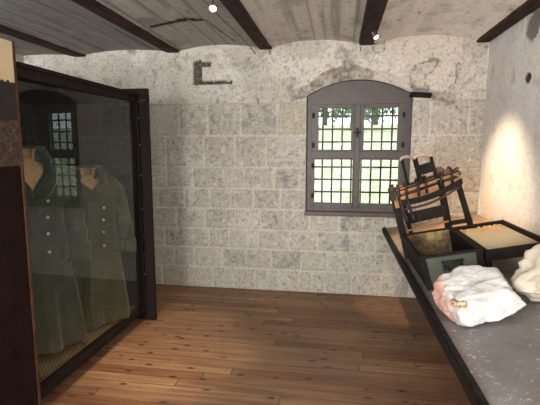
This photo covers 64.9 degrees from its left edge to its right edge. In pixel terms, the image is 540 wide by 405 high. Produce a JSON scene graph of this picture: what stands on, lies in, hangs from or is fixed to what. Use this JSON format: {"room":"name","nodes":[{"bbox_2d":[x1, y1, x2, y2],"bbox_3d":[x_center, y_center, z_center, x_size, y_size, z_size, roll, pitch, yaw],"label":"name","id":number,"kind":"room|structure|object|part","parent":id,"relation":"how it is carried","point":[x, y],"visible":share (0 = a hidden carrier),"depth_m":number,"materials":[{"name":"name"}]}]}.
{"room":"museum exhibition room","nodes":[
{"label":"museum exhibition room","id":0,"kind":"room"},
{"bbox_2d":[15,54,23,62],"bbox_3d":[-3.400,0.038,1.560,0.001,2.720,7.180,1,8,9],"label":"wall","id":1,"kind":"structure","parent":0,"point":[19,58],"depth_m":4.84,"materials":[{"name":"stone"}]},
{"bbox_2d":[41,284,470,404],"bbox_3d":[-0.919,1.438,1.346,5.025,0.001,7.180,1,8,9],"label":"floor","id":2,"kind":"structure","parent":0,"point":[204,345],"depth_m":3.27,"materials":[{"name":"brown wood"}]},
{"bbox_2d":[0,38,41,404],"bbox_3d":[-1.492,0.310,1.658,0.048,2.155,1.500,1,8,9],"label":"panel","id":3,"kind":"object","parent":2,"relation":"on","point":[19,365],"visible":1,"depth_m":2.27,"materials":[{"name":"brown wood"}]},
{"bbox_2d":[0,38,14,82],"bbox_3d":[-1.468,-0.629,1.546,0.003,0.248,1.428,1,8,9],"label":"print","id":4,"kind":"object","parent":3,"relation":"attached to","point":[7,48],"depth_m":2.20},
{"bbox_2d":[0,79,17,120],"bbox_3d":[-1.468,-0.451,1.569,0.004,0.207,1.428,1,8,9],"label":"print","id":5,"kind":"object","parent":3,"relation":"on","point":[8,87],"depth_m":2.22},
{"bbox_2d":[0,119,20,166],"bbox_3d":[-1.468,-0.231,1.597,0.003,0.245,1.428,1,8,9],"label":"print","id":6,"kind":"object","parent":3,"relation":"attached to","point":[10,129],"depth_m":2.23},
{"bbox_2d":[16,62,156,399],"bbox_3d":[-1.737,0.133,3.208,1.138,2.105,1.495,1,8,9],"label":"display case","id":7,"kind":"object","parent":2,"relation":"on","point":[78,121],"visible":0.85,"depth_m":3.79,"materials":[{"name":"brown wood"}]},
{"bbox_3d":[-2.285,0.147,3.292,0.030,2.055,1.425,1,8,9],"label":"panel","id":8,"kind":"part","parent":7,"relation":"part of","materials":[{"name":"clear glass"}]},
{"bbox_2d":[38,305,136,382],"bbox_3d":[-1.778,1.042,3.330,0.895,0.006,1.398,1,8,9],"label":"woven mat","id":9,"kind":"object","parent":7,"relation":"on","point":[49,364],"visible":0.2,"depth_m":3.02,"materials":[{"name":"beige wicker"}]},
{"bbox_2d":[23,157,50,358],"bbox_3d":[-1.664,0.382,2.968,0.370,1.393,0.249,-7,10,-43],"label":"mannequin","id":10,"kind":"object","parent":9,"relation":"on","point":[33,170],"visible":0.16,"depth_m":2.84,"materials":[{"name":"beige fabric"}]},
{"bbox_2d":[22,146,91,353],"bbox_3d":[-1.666,0.314,2.962,0.748,1.405,0.503,-7,10,-43],"label":"greatcoat","id":11,"kind":"object","parent":10,"relation":"on","point":[54,206],"visible":0.66,"depth_m":2.93,"materials":[{"name":"grey fabric"}]},
{"bbox_2d":[80,175,97,189],"bbox_3d":[-1.502,0.388,3.545,0.351,1.233,0.249,-6,10,-39],"label":"mannequin","id":12,"kind":"object","parent":9,"relation":"on","point":[87,180],"visible":0.17,"depth_m":3.42,"materials":[{"name":"beige fabric"}]},
{"bbox_2d":[65,165,136,330],"bbox_3d":[-1.499,0.345,3.536,0.723,1.295,0.495,-6,10,-39],"label":"greatcoat","id":13,"kind":"object","parent":12,"relation":"on","point":[100,280],"visible":0.53,"depth_m":3.47,"materials":[{"name":"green fabric"}]},
{"bbox_3d":[-1.294,1.064,3.253,0.077,0.047,1.425,1,8,9],"label":"rail","id":14,"kind":"part","parent":7,"relation":"part of","materials":[{"name":"brown wood"}]},
{"bbox_3d":[-1.623,0.040,3.920,1.138,2.105,0.040,1,8,9],"label":"panel","id":15,"kind":"part","parent":7,"relation":"part of","materials":[{"name":"clear glass"}]},
{"bbox_3d":[-1.170,0.041,3.809,0.047,1.827,0.034,1,8,9],"label":"glazing post","id":16,"kind":"part","parent":7,"relation":"part of","materials":[{"name":"brown wood"}]},
{"bbox_2d":[382,214,539,404],"bbox_3d":[1.349,0.809,2.593,0.942,0.925,3.795,1,8,9],"label":"table","id":17,"kind":"object","parent":2,"relation":"on","point":[496,362],"visible":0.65,"depth_m":1.79,"materials":[{"name":"stone"}]},
{"bbox_2d":[388,153,472,258],"bbox_3d":[1.244,0.023,3.259,0.692,0.805,0.280,1,8,9],"label":"machine","id":18,"kind":"object","parent":17,"relation":"on","point":[423,188],"visible":0.94,"depth_m":3.17,"materials":[{"name":"black paint"}]},
{"bbox_3d":[0.942,-0.014,3.184,0.043,0.118,0.012,-10,6,10],"label":"leg plate","id":19,"kind":"part","parent":18,"relation":"part of","materials":[{"name":"brown wood"}]},
{"bbox_3d":[0.996,0.173,3.233,0.086,0.523,0.050,-10,6,10],"label":"leg","id":20,"kind":"part","parent":18,"relation":"part of","materials":[{"name":"black paint"}]},
{"bbox_3d":[1.004,0.070,3.177,0.056,0.194,0.034,-10,6,10],"label":"rod","id":21,"kind":"part","parent":18,"relation":"part of","materials":[{"name":"black metal"}]},
{"bbox_3d":[1.067,-0.346,3.296,0.129,0.049,0.028,1,7,5],"label":"hoop handle","id":22,"kind":"part","parent":18,"relation":"part of","materials":[{"name":"brown wood"}]},
{"bbox_3d":[1.085,0.172,3.321,0.072,0.472,0.030,-10,6,10],"label":"leg","id":23,"kind":"part","parent":18,"relation":"part of","materials":[{"name":"black paint"}]},
{"bbox_3d":[1.055,0.061,3.168,0.056,0.194,0.034,-10,6,10],"label":"rod","id":24,"kind":"part","parent":18,"relation":"part of","materials":[{"name":"black metal"}]},
{"bbox_3d":[1.135,-0.344,3.152,0.147,0.051,0.028,1,7,6],"label":"hoop handle","id":25,"kind":"part","parent":18,"relation":"part of","materials":[{"name":"brown wood"}]},
{"bbox_3d":[1.157,-0.253,3.162,0.112,0.088,0.012,-10,6,10],"label":"hoop plate","id":26,"kind":"part","parent":18,"relation":"part of","materials":[{"name":"black paint"}]},
{"bbox_3d":[1.164,-0.071,3.151,0.510,0.132,0.014,-10,6,10],"label":"curved rail","id":27,"kind":"part","parent":18,"relation":"part of","materials":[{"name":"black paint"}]},
{"bbox_3d":[1.177,0.180,3.205,0.331,0.040,0.020,-10,6,10],"label":"rail","id":28,"kind":"part","parent":18,"relation":"part of","materials":[{"name":"brown wood"}]},
{"bbox_3d":[1.328,0.094,3.200,0.076,0.561,0.104,-10,6,10],"label":"leg","id":29,"kind":"part","parent":18,"relation":"part of","materials":[{"name":"black paint"}]},
{"bbox_3d":[1.439,0.145,3.220,0.175,0.030,0.030,-10,6,10],"label":"foot rail","id":30,"kind":"part","parent":18,"relation":"part of","materials":[{"name":"black paint"}]},
{"bbox_3d":[1.480,0.069,3.203,0.108,0.549,0.045,-10,6,10],"label":"leg","id":31,"kind":"part","parent":18,"relation":"part of","materials":[{"name":"black paint"}]},
{"bbox_3d":[0.905,0.535,2.628,0.036,0.068,3.795,-10,6,10],"label":"edge rail","id":32,"kind":"part","parent":17,"relation":"part of","materials":[{"name":"black paint"}]},
{"bbox_2d":[402,227,484,290],"bbox_3d":[1.119,0.352,2.806,0.387,0.265,0.724,1,8,9],"label":"box","id":33,"kind":"object","parent":17,"relation":"on","point":[434,253],"visible":0.86,"depth_m":2.69,"materials":[{"name":"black wood"}]},
{"bbox_3d":[0.974,0.381,2.855,0.033,0.185,0.644,-10,6,10],"label":"panel","id":34,"kind":"part","parent":33,"relation":"part of","materials":[{"name":"black paint"}]},
{"bbox_3d":[1.177,0.312,3.152,0.345,0.185,0.018,-10,6,10],"label":"panel","id":35,"kind":"part","parent":33,"relation":"part of","materials":[{"name":"brown metal"}]},
{"bbox_3d":[1.073,0.397,2.503,0.345,0.185,0.018,-10,6,10],"label":"panel","id":36,"kind":"part","parent":33,"relation":"part of","materials":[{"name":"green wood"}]},
{"bbox_3d":[1.066,0.364,2.465,0.125,0.058,0.036,-10,6,10],"label":"handle","id":37,"kind":"part","parent":33,"relation":"part of","materials":[{"name":"black metal"}]},
{"bbox_3d":[1.071,0.371,2.485,0.115,0.050,0.012,-10,6,10],"label":"latch plate","id":38,"kind":"part","parent":33,"relation":"part of","materials":[{"name":"black metal"}]},
{"bbox_3d":[1.284,0.327,2.799,0.018,0.185,0.644,-10,6,10],"label":"panel","id":39,"kind":"part","parent":33,"relation":"part of","materials":[{"name":"black paint"}]},
{"bbox_2d":[432,265,526,326],"bbox_3d":[1.012,0.445,2.099,0.357,0.255,0.346,0,7,1],"label":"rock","id":40,"kind":"object","parent":17,"relation":"on","point":[472,295],"visible":1,"depth_m":1.97,"materials":[{"name":"white stone"}]},
{"bbox_2d":[452,220,539,266],"bbox_3d":[1.490,0.293,2.792,0.390,0.250,0.740,1,8,9],"label":"tray","id":41,"kind":"object","parent":17,"relation":"on","point":[499,239],"visible":0.82,"depth_m":2.70,"materials":[{"name":"black paint"}]},
{"bbox_3d":[1.281,0.398,2.477,0.030,0.120,0.030,-10,6,10],"label":"leg","id":42,"kind":"part","parent":41,"relation":"part of","materials":[{"name":"black paint"}]},
{"bbox_2d":[511,244,539,301],"bbox_3d":[1.515,0.324,1.948,0.574,0.357,0.601,-2,8,-14],"label":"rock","id":43,"kind":"object","parent":17,"relation":"on","point":[525,280],"visible":1,"depth_m":2.06,"materials":[{"name":"beige stone"}]},
{"bbox_2d":[24,35,488,297],"bbox_3d":[-0.356,-0.400,4.681,5.025,2.780,0.062,1,8,9],"label":"wall","id":44,"kind":"structure","parent":0,"point":[228,122],"depth_m":4.62,"materials":[{"name":"stone"}]},
{"bbox_2d":[0,24,85,56],"bbox_3d":[-2.700,-1.225,1.288,0.142,0.104,7.170,1,8,9],"label":"beam","id":45,"kind":"structure","parent":44,"relation":"attached to","point":[3,29],"depth_m":4.09,"materials":[{"name":"brown wood"}]},
{"bbox_2d":[71,0,178,52],"bbox_3d":[-1.603,-1.199,1.091,0.135,0.105,7.120,1,8,9],"label":"beam","id":46,"kind":"structure","parent":44,"relation":"attached to","point":[99,9],"depth_m":3.49,"materials":[{"name":"brown wood"}]},
{"bbox_2d":[304,79,412,217],"bbox_3d":[0.925,-0.561,4.486,1.100,1.420,0.150,1,8,9],"label":"window","id":47,"kind":"structure","parent":44,"relation":"in","point":[358,96],"depth_m":4.47,"materials":[{"name":"paint"}]},
{"bbox_3d":[0.669,-0.214,4.596,0.454,0.525,0.044,1,8,9],"label":"sash","id":48,"kind":"part","parent":47,"relation":"part of","materials":[{"name":"paint"}]},
{"bbox_3d":[0.669,-0.791,4.521,0.454,0.492,0.044,1,8,9],"label":"sash","id":49,"kind":"part","parent":47,"relation":"part of","materials":[{"name":"paint"}]},
{"bbox_3d":[0.921,0.123,4.551,1.100,0.047,0.100,1,8,9],"label":"sill","id":50,"kind":"part","parent":47,"relation":"part of","materials":[{"name":"paint"}]},
{"bbox_3d":[1.177,-0.204,4.516,0.463,0.525,0.044,1,8,9],"label":"sash","id":51,"kind":"part","parent":47,"relation":"part of","materials":[{"name":"paint"}]},
{"bbox_3d":[1.177,-0.781,4.441,0.463,0.492,0.044,1,8,9],"label":"sash","id":52,"kind":"part","parent":47,"relation":"part of","materials":[{"name":"paint"}]},
{"bbox_2d":[359,0,387,44],"bbox_3d":[0.403,-1.156,0.760,0.156,0.105,7.090,1,8,9],"label":"beam","id":53,"kind":"structure","parent":44,"relation":"attached to","point":[374,9],"depth_m":3.35,"materials":[{"name":"brown wood"}]},
{"bbox_2d":[372,28,377,38],"bbox_3d":[0.895,-1.433,3.603,0.057,0.092,0.052,6,9,38],"label":"spot lamp","id":54,"kind":"object","parent":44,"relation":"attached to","point":[375,35],"visible":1,"depth_m":3.59,"materials":[{"name":"metal"}]},
{"bbox_2d":[409,92,431,97],"bbox_3d":[1.517,-1.082,4.287,0.201,0.062,0.110,1,8,9],"label":"stub","id":55,"kind":"object","parent":44,"relation":"attached to","point":[412,94],"visible":0.95,"depth_m":4.24,"materials":[{"name":"black paint"}]},
{"bbox_2d":[0,0,526,55],"bbox_3d":[-0.920,-1.197,0.997,5.025,0.084,7.170,1,8,9],"label":"ceiling","id":56,"kind":"structure","parent":0,"point":[181,24],"depth_m":3.63,"materials":[{"name":"beige wood"}]},
{"bbox_2d":[209,0,216,11],"bbox_3d":[-0.389,-1.381,2.917,0.052,0.136,0.058,4,9,31],"label":"spot lamp","id":57,"kind":"object","parent":56,"relation":"attached to","point":[212,8],"visible":1,"depth_m":2.92,"materials":[{"name":"metal"}]},
{"bbox_2d":[203,0,254,53],"bbox_3d":[-0.692,-1.203,1.516,0.056,0.052,6.060,1,8,10],"label":"cable","id":58,"kind":"object","parent":56,"relation":"attached to","point":[203,0],"visible":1,"depth_m":3.62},
{"bbox_2d":[220,0,271,49],"bbox_3d":[-0.605,-1.179,0.938,0.135,0.105,7.130,1,8,9],"label":"beam","id":59,"kind":"structure","parent":56,"relation":"attached to","point":[235,8],"depth_m":3.44,"materials":[{"name":"brown wood"}]},
{"bbox_2d":[478,7,539,235],"bbox_3d":[1.564,0.140,0.779,0.023,2.720,7.180,1,8,9],"label":"wall","id":60,"kind":"structure","parent":0,"point":[509,191],"depth_m":3.51,"materials":[{"name":"paint"}]},
{"bbox_2d":[477,0,539,42],"bbox_3d":[1.506,-1.138,0.626,0.127,0.105,7.170,1,8,9],"label":"beam","id":61,"kind":"structure","parent":60,"relation":"attached to","point":[529,6],"depth_m":3.38,"materials":[{"name":"brown wood"}]},
{"label":"outside","id":62,"kind":"structure","parent":0,"visible":0},
{"bbox_2d":[314,125,397,203],"bbox_3d":[0.994,-3.284,25.195,50.000,2.371,39.500,1,8,9],"label":"lawn","id":63,"kind":"structure","parent":62,"point":[385,172],"depth_m":9.67,"materials":[{"name":"green plant"}]},
{"bbox_2d":[319,109,341,124],"bbox_3d":[3.019,-6.556,23.070,2.908,5.008,2.099,1,8,9],"label":"tree","id":64,"kind":"object","parent":63,"relation":"on","point":[326,112],"visible":0.02,"depth_m":23.33,"materials":[{"name":"green plant"}]},
{"bbox_2d":[334,108,379,127],"bbox_3d":[3.555,-5.450,18.204,2.241,4.802,2.434,7,10,42],"label":"tree","id":65,"kind":"object","parent":63,"relation":"on","point":[346,110],"visible":0.06,"depth_m":18.07,"materials":[{"name":"green plant"}]},
{"bbox_2d":[364,82,396,124],"bbox_3d":[5.932,-7.069,23.788,3.306,5.770,2.789,1,8,9],"label":"tree","id":66,"kind":"object","parent":63,"relation":"on","point":[375,122],"visible":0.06,"depth_m":23.80,"materials":[{"name":"green plant"}]},
{"bbox_3d":[0.986,-0.632,4.896,1.070,1.385,0.780,1,8,9],"label":"trim","id":67,"kind":"structure","parent":0,"visible":0},
{"bbox_2d":[314,160,352,202],"bbox_3d":[0.695,-0.231,4.668,0.406,0.461,0.019,1,8,9],"label":"window grille","id":68,"kind":"object","parent":67,"relation":"attached to","point":[351,166],"depth_m":4.66,"materials":[{"name":"black metal"}]},
{"bbox_2d":[319,108,351,149],"bbox_3d":[0.707,-0.792,4.593,0.345,0.435,0.019,1,8,9],"label":"window grille","id":69,"kind":"object","parent":67,"relation":"attached to","point":[333,115],"depth_m":4.59,"materials":[{"name":"black metal"}]},
{"bbox_2d":[359,160,397,202],"bbox_3d":[1.171,-0.225,4.593,0.396,0.458,0.019,1,8,9],"label":"window grille","id":70,"kind":"object","parent":67,"relation":"attached to","point":[361,166],"depth_m":4.59,"materials":[{"name":"black metal"}]},
{"bbox_2d":[364,108,397,149],"bbox_3d":[1.174,-0.780,4.520,0.340,0.430,0.019,1,8,9],"label":"window grille","id":71,"kind":"object","parent":67,"relation":"attached to","point":[372,115],"depth_m":4.51,"materials":[{"name":"black metal"}]}
]}

